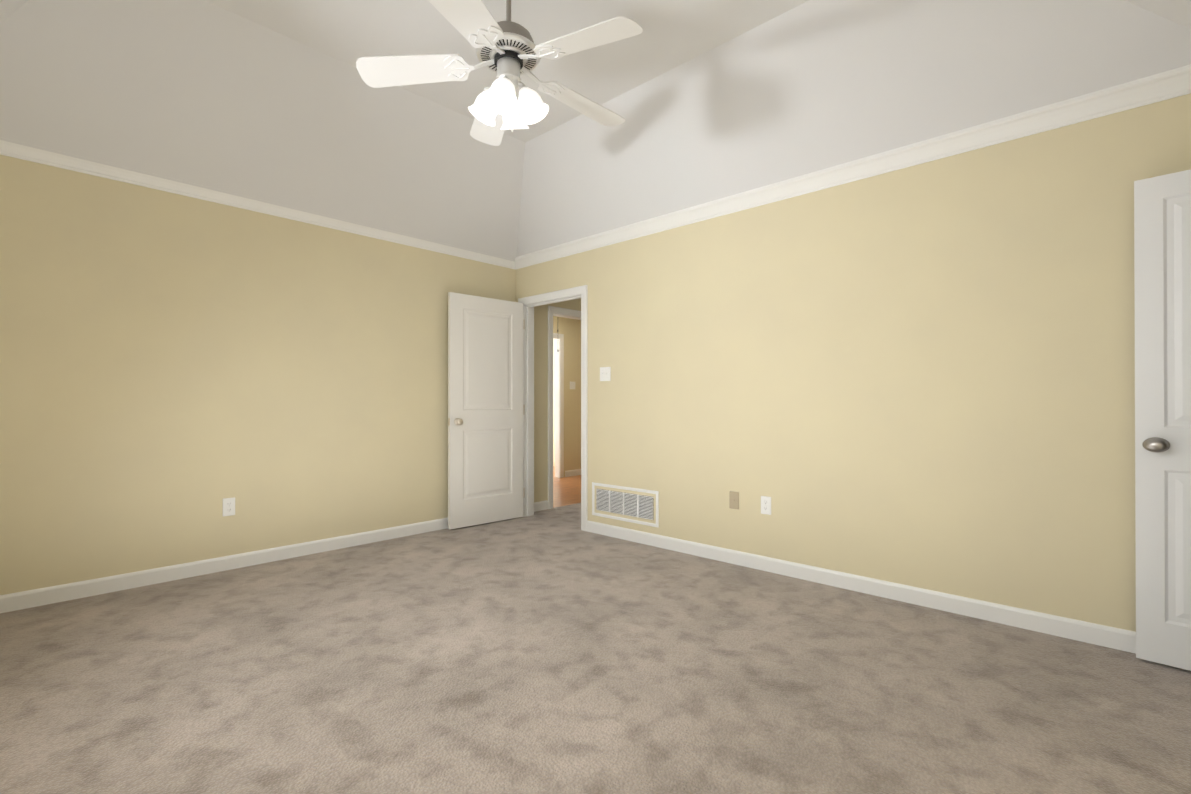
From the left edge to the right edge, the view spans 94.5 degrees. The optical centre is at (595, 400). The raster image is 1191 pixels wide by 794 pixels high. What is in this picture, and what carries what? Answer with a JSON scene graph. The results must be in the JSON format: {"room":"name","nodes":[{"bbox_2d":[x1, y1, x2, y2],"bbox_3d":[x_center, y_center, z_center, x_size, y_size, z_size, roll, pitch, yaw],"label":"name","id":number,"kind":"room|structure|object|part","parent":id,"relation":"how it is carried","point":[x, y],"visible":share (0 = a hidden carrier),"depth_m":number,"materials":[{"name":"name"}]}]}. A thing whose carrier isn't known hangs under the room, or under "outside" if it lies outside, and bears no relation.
{"room":"empty bedroom","nodes":[
{"label":"empty bedroom","id":0,"kind":"room"},
{"bbox_2d":[0,155,580,594],"bbox_3d":[-1.109,-0.208,5.010,0.120,2.620,6.870,0,0,43],"label":"wall","id":1,"kind":"structure","parent":0,"point":[176,369],"depth_m":3.46,"materials":[{"name":"yellow paint"}]},
{"bbox_2d":[0,517,447,612],"bbox_3d":[-2.033,1.053,3.918,0.014,0.090,3.720,0,0,43],"label":"baseboard","id":2,"kind":"structure","parent":1,"relation":"attached to","point":[10,602],"depth_m":3.43,"materials":[{"name":"white wood"}]},
{"bbox_2d":[222,497,234,516],"bbox_3d":[-2.372,0.692,3.561,0.008,0.115,0.070,0,0,43],"label":"electrical outlet","id":3,"kind":"object","parent":1,"relation":"attached to","point":[228,508],"visible":1,"depth_m":3.56,"materials":[{"name":"white plastic"}]},
{"bbox_2d":[0,139,515,268],"bbox_3d":[-2.024,-1.316,3.899,0.066,0.112,3.570,0,0,43],"label":"crown molding","id":4,"kind":"structure","parent":1,"relation":"attached to","point":[9,149],"depth_m":3.51,"materials":[{"name":"white wood"}]},
{"bbox_2d":[534,500,547,511],"bbox_3d":[-0.585,1.059,5.467,0.014,0.090,0.282,0,0,43],"label":"baseboard","id":5,"kind":"structure","parent":1,"relation":"attached to","point":[542,505],"depth_m":5.50,"materials":[{"name":"white wood"}]},
{"bbox_2d":[548,306,580,508],"bbox_3d":[-0.204,0.074,5.963,0.138,2.065,0.930,0,0,43],"label":"door frame","id":6,"kind":"structure","parent":1,"relation":"attached to","point":[559,310],"depth_m":5.60,"materials":[{"name":"white wood"}]},
{"bbox_2d":[553,339,554,465],"bbox_3d":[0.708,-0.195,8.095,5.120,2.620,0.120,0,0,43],"label":"door frame","id":7,"kind":"structure","parent":0,"point":[553,402],"depth_m":9.33,"materials":[{"name":"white paint"}]},
{"bbox_2d":[553,466,580,507],"bbox_3d":[-0.981,1.143,7.616,3.500,0.060,3.120,0,0,43],"label":"floor","id":8,"kind":"structure","parent":0,"point":[566,490],"depth_m":6.75,"materials":[{"name":"brown wood"}]},
{"bbox_2d":[553,316,580,476],"bbox_3d":[-0.908,-0.197,7.553,0.100,2.620,2.880,0,0,43],"label":"wall","id":9,"kind":"structure","parent":0,"point":[569,329],"depth_m":8.08,"materials":[{"name":"yellow paint"}]},
{"bbox_2d":[553,333,563,477],"bbox_3d":[-0.809,0.081,7.644,0.119,2.065,0.910,0,0,43],"label":"door frame","id":10,"kind":"structure","parent":9,"relation":"attached to","point":[557,410],"depth_m":7.92,"materials":[{"name":"white wood"}]},
{"bbox_2d":[570,381,574,388],"bbox_3d":[-0.331,-0.215,8.081,0.022,0.115,0.116,0,0,43],"label":"light switch","id":11,"kind":"object","parent":9,"relation":"attached to","point":[572,385],"visible":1,"depth_m":8.08,"materials":[{"name":"white plastic"}]},
{"bbox_2d":[565,469,580,476],"bbox_3d":[-0.161,1.071,8.262,0.014,0.090,0.815,0,0,43],"label":"baseboard","id":12,"kind":"structure","parent":9,"relation":"attached to","point":[568,473],"depth_m":8.07,"materials":[{"name":"white"}]},
{"bbox_2d":[0,503,1190,793],"bbox_3d":[0.999,1.125,3.115,5.540,0.060,6.990,0,0,43],"label":"floor carpet","id":13,"kind":"object","parent":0,"point":[554,651],"visible":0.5,"depth_m":2.10,"materials":[{"name":"beige carpet"}]},
{"bbox_2d":[0,0,1190,261],"bbox_3d":[-0.354,-1.686,2.338,4.640,0.785,3.750,0,0,43],"label":"ceiling","id":14,"kind":"structure","parent":0,"point":[280,102],"depth_m":3.03,"materials":[{"name":"paint"}]},
{"bbox_2d":[356,0,642,145],"bbox_3d":[-0.357,-1.569,2.481,1.262,0.779,1.255,0,0,43],"label":"fan","id":15,"kind":"object","parent":14,"relation":"hanging from","point":[509,51],"visible":1,"depth_m":2.42,"materials":[{"name":"white wood"}]},
{"bbox_3d":[-0.817,-1.471,2.453,0.400,0.075,0.410,0,0,43],"label":"blade","id":16,"kind":"part","parent":15,"relation":"part of","materials":[{"name":"white wood"}]},
{"bbox_3d":[-0.500,-1.472,2.061,0.331,0.075,0.446,0,0,43],"label":"blade","id":17,"kind":"part","parent":15,"relation":"part of","materials":[{"name":"white wood"}]},
{"bbox_3d":[-0.508,-1.323,2.482,0.136,0.148,0.133,0,0,43],"label":"lamp shade","id":18,"kind":"part","parent":15,"relation":"part of","materials":[{"name":"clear glass"}]},
{"bbox_3d":[-0.542,-1.469,2.874,0.453,0.075,0.318,0,0,43],"label":"blade","id":19,"kind":"part","parent":15,"relation":"part of","materials":[{"name":"white wood"}]},
{"bbox_3d":[-0.399,-1.324,2.356,0.133,0.148,0.136,0,0,43],"label":"lamp shade","id":20,"kind":"part","parent":15,"relation":"part of","materials":[{"name":"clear glass"}]},
{"bbox_3d":[-0.398,-1.343,2.378,0.051,0.084,0.056,0,0,43],"label":"light bulb","id":21,"kind":"part","parent":15,"relation":"part of","materials":[{"name":"white glass"}]},
{"bbox_3d":[-0.382,-1.323,2.591,0.133,0.148,0.136,0,0,43],"label":"lamp shade","id":22,"kind":"part","parent":15,"relation":"part of","materials":[{"name":"white glass"}]},
{"bbox_3d":[-0.390,-1.762,2.475,0.248,0.392,0.248,0,0,43],"label":"motor","id":23,"kind":"part","parent":15,"relation":"part of","materials":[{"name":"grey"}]},
{"bbox_3d":[-0.327,-1.400,2.470,0.053,0.056,0.048,0,0,43],"label":"light arm","id":24,"kind":"part","parent":15,"relation":"part of"},
{"bbox_3d":[-0.273,-1.324,2.465,0.136,0.148,0.133,0,0,43],"label":"lamp shade","id":25,"kind":"part","parent":15,"relation":"part of","materials":[{"name":"white glass"}]},
{"bbox_3d":[-0.054,-1.469,2.740,0.210,0.075,0.462,0,0,43],"label":"blade","id":26,"kind":"part","parent":15,"relation":"part of","materials":[{"name":"white wood"}]},
{"bbox_3d":[-0.029,-1.472,2.243,0.459,0.075,0.224,0,0,43],"label":"blade","id":27,"kind":"part","parent":15,"relation":"part of","materials":[{"name":"white wood"}]},
{"bbox_2d":[516,94,1190,631],"bbox_3d":[1.011,-0.213,3.705,4.760,2.620,0.120,0,0,43],"label":"wall","id":28,"kind":"structure","parent":0,"point":[920,376],"depth_m":2.98,"materials":[{"name":"yellow paint"}]},
{"bbox_2d":[518,285,587,530],"bbox_3d":[-0.363,0.067,4.976,0.905,2.070,0.138,0,0,43],"label":"door frame","id":29,"kind":"structure","parent":28,"relation":"attached to","point":[582,290],"depth_m":5.16,"materials":[{"name":"white wood"}]},
{"bbox_2d":[448,292,524,529],"bbox_3d":[-0.959,0.090,4.909,0.771,2.000,0.161,0,0,-44],"label":"bedroom door","id":30,"kind":"structure","parent":29,"relation":"attached to","point":[486,409],"depth_m":4.87,"materials":[{"name":"white wood"}]},
{"bbox_3d":[-1.153,0.184,4.654,0.064,0.064,0.063,0,0,-44],"label":"knob","id":31,"kind":"part","parent":30,"relation":"part of","materials":[{"name":"silver metal"}]},
{"bbox_2d":[600,367,610,380],"bbox_3d":[0.073,-0.213,4.485,0.116,0.115,0.022,0,0,43],"label":"double light switch","id":32,"kind":"object","parent":28,"relation":"attached to","point":[605,373],"visible":1,"depth_m":4.48,"materials":[{"name":"white plastic"}]},
{"bbox_2d":[592,482,658,527],"bbox_3d":[0.221,0.820,4.352,0.683,0.272,0.010,0,0,43],"label":"air vent","id":33,"kind":"object","parent":28,"relation":"in","point":[633,505],"visible":1,"depth_m":4.33,"materials":[{"name":"white metal"}]},
{"bbox_2d":[729,491,738,508],"bbox_3d":[0.929,0.672,3.689,0.070,0.115,0.011,0,0,43],"label":"electrical outlet","id":34,"kind":"object","parent":28,"relation":"attached to","point":[733,500],"visible":1,"depth_m":3.69,"materials":[{"name":"beige plastic"}]},
{"bbox_2d":[761,496,770,514],"bbox_3d":[1.095,0.676,3.535,0.070,0.115,0.008,0,0,43],"label":"electrical outlet","id":35,"kind":"object","parent":28,"relation":"attached to","point":[765,504],"visible":1,"depth_m":3.53,"materials":[{"name":"white plastic"}]},
{"bbox_2d":[512,64,1190,269],"bbox_3d":[0.904,-1.317,3.682,4.640,0.112,0.066,0,0,43],"label":"crown molding","id":36,"kind":"structure","parent":28,"relation":"attached to","point":[1163,86],"depth_m":2.92,"materials":[{"name":"white wood"}]},
{"bbox_2d":[587,520,1135,653],"bbox_3d":[1.273,1.051,3.363,3.678,0.090,0.014,0,0,43],"label":"baseboard","id":37,"kind":"structure","parent":28,"relation":"attached to","point":[1095,634],"depth_m":2.98,"materials":[{"name":"white wood"}]},
{"bbox_2d":[1134,169,1190,670],"bbox_3d":[2.412,0.075,2.181,0.185,2.008,0.389,0,0,-44],"label":"closet door","id":38,"kind":"structure","parent":28,"relation":"in","point":[1162,247],"depth_m":2.25,"materials":[{"name":"white wood"}]},
{"bbox_3d":[2.281,0.184,2.238,0.075,0.062,0.081,0,0,-44],"label":"knob","id":39,"kind":"part","parent":38,"relation":"part of","materials":[{"name":"grey metal"}]}
]}

